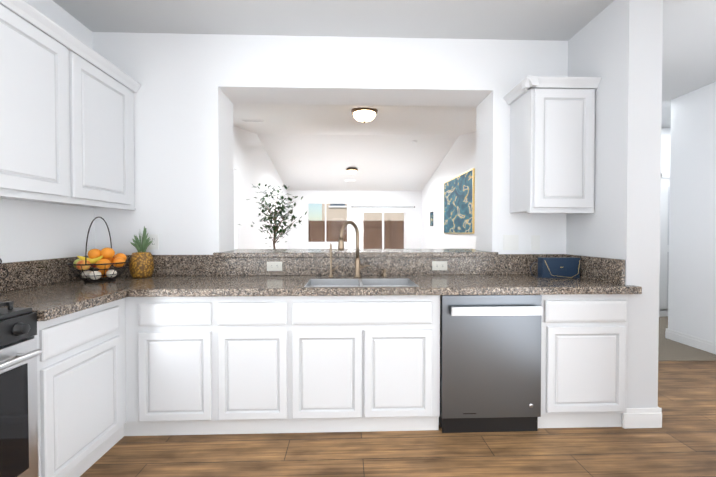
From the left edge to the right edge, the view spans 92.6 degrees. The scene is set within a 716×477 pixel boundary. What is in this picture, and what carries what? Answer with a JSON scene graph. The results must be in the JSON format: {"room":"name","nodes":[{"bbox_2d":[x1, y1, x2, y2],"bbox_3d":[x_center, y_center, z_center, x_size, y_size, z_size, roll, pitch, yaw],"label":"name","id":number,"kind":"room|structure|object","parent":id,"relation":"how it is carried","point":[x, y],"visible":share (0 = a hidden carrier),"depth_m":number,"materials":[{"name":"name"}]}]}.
{"room":"kitchen","nodes":[
{"label":"kitchen","id":0,"kind":"room"},
{"bbox_2d":[0,0,94,262],"bbox_3d":[-2.179,-0.153,0.258,0.488,2.750,5.390,0,1,-2],"label":"wall","id":1,"kind":"structure","parent":0,"point":[30,231],"depth_m":2.21,"materials":[{"name":"white paint"}]},
{"bbox_2d":[0,0,75,203],"bbox_3d":[-1.817,-0.688,1.693,0.321,0.940,0.569,0,1,-2],"label":"upper cabinet","id":2,"kind":"object","parent":1,"relation":"attached to","point":[66,117],"depth_m":1.77,"materials":[{"name":"white wood"}]},
{"bbox_2d":[0,257,94,292],"bbox_3d":[-1.977,0.215,2.003,0.022,0.159,1.173,0,1,-2],"label":"backsplash","id":3,"kind":"structure","parent":1,"relation":"attached to","point":[22,274],"depth_m":2.09,"materials":[{"name":"brown stone"}]},
{"bbox_2d":[59,40,139,209],"bbox_3d":[-1.836,-0.697,2.290,0.321,0.940,0.626,0,1,-2],"label":"upper cabinet","id":4,"kind":"object","parent":1,"relation":"attached to","point":[105,178],"depth_m":2.25,"materials":[{"name":"white wood"}]},
{"bbox_2d":[233,126,286,248],"bbox_3d":[-2.512,-0.766,7.618,0.300,3.750,9.360,0,1,-2],"label":"wall","id":5,"kind":"structure","parent":0,"point":[254,165],"depth_m":7.66,"materials":[{"name":"white paint"}]},
{"bbox_2d":[92,32,567,254],"bbox_3d":[-0.179,-0.193,2.844,3.677,2.750,0.350,0,1,-2],"label":"wall","id":6,"kind":"structure","parent":0,"point":[192,89],"depth_m":2.65,"materials":[{"name":"white paint"}]},
{"bbox_2d":[149,234,158,248],"bbox_3d":[-1.567,0.026,2.621,0.070,0.115,0.010,0,1,-2],"label":"outlet","id":7,"kind":"object","parent":6,"relation":"attached to","point":[154,244],"visible":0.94,"depth_m":2.62,"materials":[{"name":"white plastic"}]},
{"bbox_2d":[96,253,563,276],"bbox_3d":[-0.173,0.205,2.661,3.670,0.159,0.023,0,1,-2],"label":"backsplash","id":8,"kind":"structure","parent":6,"relation":"attached to","point":[164,265],"depth_m":2.64,"materials":[{"name":"brown stone"}]},
{"bbox_2d":[267,262,281,270],"bbox_3d":[-0.642,0.214,2.628,0.117,0.070,0.010,0,1,-2],"label":"outlet","id":9,"kind":"object","parent":8,"relation":"attached to","point":[274,266],"visible":1,"depth_m":2.62,"materials":[{"name":"grey plastic"}]},
{"bbox_2d":[432,261,446,269],"bbox_3d":[0.638,0.213,2.670,0.117,0.070,0.010,0,1,-2],"label":"outlet","id":10,"kind":"object","parent":8,"relation":"attached to","point":[439,265],"visible":1,"depth_m":2.67,"materials":[{"name":"grey plastic"}]},
{"bbox_2d":[503,235,518,249],"bbox_3d":[1.212,0.032,2.708,0.122,0.122,0.017,0,1,-2],"label":"light switch","id":11,"kind":"object","parent":6,"relation":"attached to","point":[510,242],"visible":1,"depth_m":2.71,"materials":[{"name":"white plastic"}]},
{"bbox_2d":[531,235,539,249],"bbox_3d":[1.411,0.032,2.719,0.070,0.115,0.010,0,1,-2],"label":"switch plate","id":12,"kind":"object","parent":6,"relation":"attached to","point":[535,242],"visible":1,"depth_m":2.71,"materials":[{"name":"white plastic"}]},
{"bbox_2d":[503,76,601,212],"bbox_3d":[1.408,-0.646,2.527,0.518,0.929,0.364,0,1,-2],"label":"upper cabinet","id":13,"kind":"object","parent":6,"relation":"attached to","point":[552,143],"visible":1,"depth_m":2.39,"materials":[{"name":"white wood"}]},
{"bbox_2d":[287,190,421,248],"bbox_3d":[-0.113,-0.838,12.303,4.800,3.750,0.150,0,1,-2],"label":"wall","id":14,"kind":"structure","parent":0,"point":[356,200],"depth_m":12.23,"materials":[{"name":"white paint"}]},
{"bbox_2d":[307,202,347,242],"bbox_3d":[-1.086,-0.568,12.275,1.484,1.468,0.080,0,1,-2],"label":"window","id":15,"kind":"structure","parent":14,"relation":"in","point":[321,203],"depth_m":12.24,"materials":[{"name":"white"}]},
{"bbox_2d":[360,213,405,248],"bbox_3d":[0.906,0.006,12.349,1.658,2.058,0.080,0,1,-2],"label":"window","id":16,"kind":"structure","parent":14,"relation":"in","point":[382,232],"depth_m":12.31,"materials":[{"name":"white"}]},
{"bbox_2d":[359,209,407,212],"bbox_3d":[0.910,-0.017,12.235,1.740,2.050,0.073,0,1,-2],"label":"slider","id":17,"kind":"object","parent":14,"relation":"attached to","point":[383,210],"visible":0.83,"depth_m":12.19,"materials":[{"name":"white"}]},
{"bbox_2d":[233,104,475,190],"bbox_3d":[-0.064,-2.082,7.677,5.200,0.940,9.360,0,1,-2],"label":"ceiling","id":18,"kind":"structure","parent":0,"point":[315,147],"depth_m":8.44,"materials":[{"name":"white paint"}]},
{"bbox_2d":[242,120,264,121],"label":"ceiling air vent","id":19,"kind":"object","parent":18,"relation":"attached to","point":[242,120],"depth_m":5.60,"materials":[{"name":"white metal"}]},
{"bbox_2d":[345,180,355,182],"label":"ceiling air vent","id":20,"kind":"object","parent":18,"relation":"attached to","point":[350,181],"depth_m":11.25,"materials":[{"name":"white metal"}]},
{"bbox_2d":[346,168,357,173],"bbox_3d":[-0.181,-2.014,10.206,0.350,0.225,0.350,0,1,-2],"label":"ceiling light","id":21,"kind":"object","parent":18,"relation":"attached to","point":[351,170],"visible":1,"depth_m":10.10,"materials":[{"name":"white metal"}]},
{"bbox_2d":[351,108,377,122],"bbox_3d":[0.084,-1.619,4.467,0.350,0.225,0.350,0,1,-2],"label":"ceiling light","id":22,"kind":"object","parent":18,"relation":"attached to","point":[364,115],"visible":0.94,"depth_m":4.37,"materials":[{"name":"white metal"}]},
{"bbox_2d":[53,0,715,127],"bbox_3d":[3.292,-1.596,1.419,11.500,0.100,7.400,0,1,-2],"label":"ceiling","id":23,"kind":"structure","parent":0,"point":[689,32],"depth_m":2.45,"materials":[{"name":"grey paint"}]},
{"bbox_2d":[80,361,715,476],"bbox_3d":[2.921,1.197,5.153,12.000,0.100,14.800,0,1,-2],"label":"floor","id":24,"kind":"structure","parent":0,"point":[681,442],"depth_m":1.92,"materials":[{"name":"brown wood"}]},
{"bbox_2d":[0,301,41,476],"bbox_3d":[-1.612,0.727,1.052,0.684,0.935,0.761,0,1,-2],"label":"gas range","id":25,"kind":"object","parent":24,"relation":"on","point":[20,352],"visible":1,"depth_m":1.35,"materials":[{"name":"silver metal"}]},
{"bbox_2d":[29,301,127,476],"bbox_3d":[-1.664,0.773,1.694,0.627,0.855,0.518,0,1,-2],"label":"base cabinet","id":26,"kind":"object","parent":24,"relation":"on","point":[83,410],"depth_m":1.67,"materials":[{"name":"white wood"}]},
{"bbox_2d":[0,277,167,320],"bbox_3d":[-1.662,0.318,2.027,0.652,0.045,1.197,0,1,-2],"label":"countertop","id":27,"kind":"structure","parent":26,"relation":"on","point":[65,298],"depth_m":1.82,"materials":[{"name":"brown stone"}]},
{"bbox_2d":[0,259,8,294],"bbox_3d":[-1.904,0.186,1.778,0.070,0.223,0.174,0,1,-2],"label":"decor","id":28,"kind":"object","parent":27,"relation":"on","point":[6,270],"visible":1,"depth_m":1.83,"materials":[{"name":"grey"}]},
{"bbox_2d":[67,217,129,282],"bbox_3d":[-1.755,0.070,2.322,0.338,0.438,0.338,0,1,-2],"label":"wire fruit basket","id":29,"kind":"object","parent":27,"relation":"on","point":[103,260],"visible":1,"depth_m":2.27,"materials":[{"name":"grey metal"}]},
{"bbox_2d":[129,226,153,277],"bbox_3d":[-1.596,0.096,2.522,0.156,0.381,0.156,0,1,-2],"label":"pineapple","id":30,"kind":"object","parent":27,"relation":"on","point":[141,263],"visible":0.96,"depth_m":2.48,"materials":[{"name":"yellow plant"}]},
{"bbox_2d":[128,297,215,435],"bbox_3d":[-1.127,0.763,2.336,0.527,0.855,0.626,0,1,-2],"label":"base cabinet","id":31,"kind":"object","parent":24,"relation":"on","point":[172,340],"depth_m":2.03,"materials":[{"name":"white wood"}]},
{"bbox_2d":[216,297,291,433],"bbox_3d":[-0.643,0.763,2.351,0.443,0.855,0.626,0,1,-2],"label":"base cabinet","id":32,"kind":"object","parent":24,"relation":"on","point":[245,341],"depth_m":2.04,"materials":[{"name":"white wood"}]},
{"bbox_2d":[238,183,306,248],"bbox_3d":[-1.485,0.087,5.883,1.243,2.095,0.980,0,1,-2],"label":"ficus plant","id":33,"kind":"object","parent":24,"relation":"on","point":[274,215],"visible":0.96,"depth_m":5.86,"materials":[{"name":"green plant"}]},
{"bbox_2d":[292,297,439,432],"bbox_3d":[0.036,0.762,2.374,0.915,0.855,0.626,0,1,-2],"label":"base cabinet","id":34,"kind":"object","parent":24,"relation":"on","point":[360,364],"depth_m":2.07,"materials":[{"name":"white wood"}]},
{"bbox_2d":[128,273,635,296],"bbox_3d":[0.163,0.312,2.359,3.018,0.046,0.652,0,1,-2],"label":"countertop","id":35,"kind":"structure","parent":34,"relation":"on","point":[427,284],"depth_m":2.09,"materials":[{"name":"brown stone"}]},
{"bbox_2d":[304,277,359,284],"bbox_3d":[-0.161,0.391,2.259,0.345,0.202,0.356,0,1,-2],"label":"sink","id":36,"kind":"object","parent":35,"relation":"in","point":[311,280],"depth_m":2.43,"materials":[{"name":"silver metal"}]},
{"bbox_2d":[328,221,387,276],"bbox_3d":[-0.001,0.079,2.480,0.439,0.417,0.198,0,1,-2],"label":"faucet","id":37,"kind":"object","parent":35,"relation":"on","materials":[{"name":"gold metal"}]},
{"bbox_2d":[360,277,415,284],"bbox_3d":[0.197,0.390,2.271,0.346,0.202,0.356,0,1,-2],"label":"sink","id":38,"kind":"object","parent":35,"relation":"in","point":[363,280],"depth_m":2.44,"materials":[{"name":"silver metal"}]},
{"bbox_2d":[530,257,579,277],"bbox_3d":[1.431,0.213,2.508,0.374,0.147,0.089,0,1,-2],"label":"purse","id":39,"kind":"object","parent":35,"relation":"on","point":[558,267],"visible":1,"depth_m":2.49,"materials":[{"name":"blue leather"}]},
{"bbox_2d":[439,295,541,432],"bbox_3d":[0.807,0.764,2.352,0.611,0.851,0.628,0,1,-2],"label":"dishwasher","id":40,"kind":"object","parent":24,"relation":"on","point":[490,363],"visible":0.92,"depth_m":2.08,"materials":[{"name":"silver metal"}]},
{"bbox_2d":[538,293,635,427],"bbox_3d":[1.394,0.762,2.418,0.554,0.855,0.626,0,1,-2],"label":"base cabinet","id":41,"kind":"object","parent":24,"relation":"on","point":[584,339],"depth_m":2.11,"materials":[{"name":"white wood"}]},
{"bbox_2d":[658,316,715,360],"bbox_3d":[5.804,1.156,4.205,6.300,0.012,1.680,0,1,-2],"label":"floor carpet","id":42,"kind":"object","parent":24,"relation":"on","point":[670,350],"depth_m":3.51,"materials":[{"name":"beige carpet"}]},
{"bbox_2d":[421,131,475,248],"bbox_3d":[2.486,-0.768,7.765,0.100,3.750,9.390,0,1,-2],"label":"wall","id":43,"kind":"structure","parent":0,"point":[459,158],"depth_m":9.41,"materials":[{"name":"white paint"}]},
{"bbox_2d":[430,212,432,225],"bbox_3d":[2.326,-0.615,10.784,0.020,0.450,0.350,0,1,-2],"label":"framed picture","id":44,"kind":"object","parent":43,"relation":"attached to","point":[431,218],"visible":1,"depth_m":10.81,"materials":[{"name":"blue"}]},
{"bbox_2d":[444,168,474,233],"bbox_3d":[2.397,-0.806,8.267,0.040,1.370,2.160,0,1,-2],"label":"abstract painting","id":45,"kind":"object","parent":43,"relation":"attached to","point":[459,204],"visible":1,"depth_m":7.98,"materials":[{"name":"blue paint"}]},
{"bbox_2d":[566,0,662,407],"bbox_3d":[1.773,-0.190,2.667,0.215,2.750,1.050,0,1,-2],"label":"wall column","id":46,"kind":"structure","parent":0,"point":[616,46],"depth_m":2.16,"materials":[{"name":"white paint"}]},
{"bbox_2d":[564,254,624,284],"bbox_3d":[1.659,0.209,2.428,0.022,0.159,0.560,0,1,-2],"label":"backsplash","id":47,"kind":"structure","parent":46,"relation":"attached to","point":[598,268],"depth_m":2.31,"materials":[{"name":"brown stone"}]},
{"bbox_2d":[622,407,661,428],"bbox_3d":[1.776,1.123,2.610,0.247,0.125,0.926,0,1,-2],"label":"baseboard","id":48,"kind":"structure","parent":46,"relation":"attached to","point":[641,417],"depth_m":2.15,"materials":[{"name":"white wood"}]},
{"bbox_2d":[661,128,670,172],"bbox_3d":[5.774,-0.227,5.098,6.300,2.750,0.150,0,1,-2],"label":"wall","id":49,"kind":"structure","parent":0,"point":[665,147],"depth_m":4.96,"materials":[{"name":"white paint"}]},
{"bbox_2d":[660,309,667,316],"bbox_3d":[5.777,1.086,5.034,6.300,0.125,0.019,0,1,-2],"label":"baseboard","id":50,"kind":"structure","parent":49,"relation":"attached to","point":[663,312],"depth_m":4.99,"materials":[{"name":"white wood"}]},
{"bbox_2d":[659,173,669,316],"bbox_3d":[4.812,0.099,4.987,0.970,2.100,0.019,0,1,-2],"label":"hall door","id":51,"kind":"structure","parent":49,"relation":"in","point":[664,240],"depth_m":4.97,"materials":[{"name":"white wood"}]},
{"bbox_2d":[668,82,715,342],"bbox_3d":[3.756,-0.162,0.846,0.150,2.750,6.180,0,1,-2],"label":"wall","id":52,"kind":"structure","parent":0,"point":[692,270],"depth_m":3.66,"materials":[{"name":"white paint"}]},
{"bbox_2d":[665,328,715,353],"bbox_3d":[3.674,1.150,0.872,0.019,0.125,6.196,0,1,-2],"label":"baseboard","id":53,"kind":"structure","parent":52,"relation":"attached to","point":[694,342],"depth_m":3.66,"materials":[{"name":"white wood"}]},
{"label":"outside","id":54,"kind":"structure","parent":0,"visible":0},
{"bbox_3d":[0.367,0.940,22.202,26.000,0.090,19.550,0,1,-2],"label":"ground","id":55,"kind":"structure","parent":54,"visible":0},
{"bbox_2d":[309,220,403,248],"bbox_3d":[0.537,0.021,16.955,26.100,1.910,0.120,0,1,-2],"label":"fence","id":56,"kind":"object","parent":55,"relation":"on","point":[397,242],"depth_m":16.96,"materials":[{"name":"brown wood"}]},
{"bbox_2d":[322,204,403,220],"bbox_3d":[2.226,-2.303,24.989,10.300,6.310,8.800,0,1,-2],"label":"houses","id":57,"kind":"structure","parent":55,"relation":"on","point":[334,210],"depth_m":20.90,"materials":[{"name":"beige paint"}]}
]}

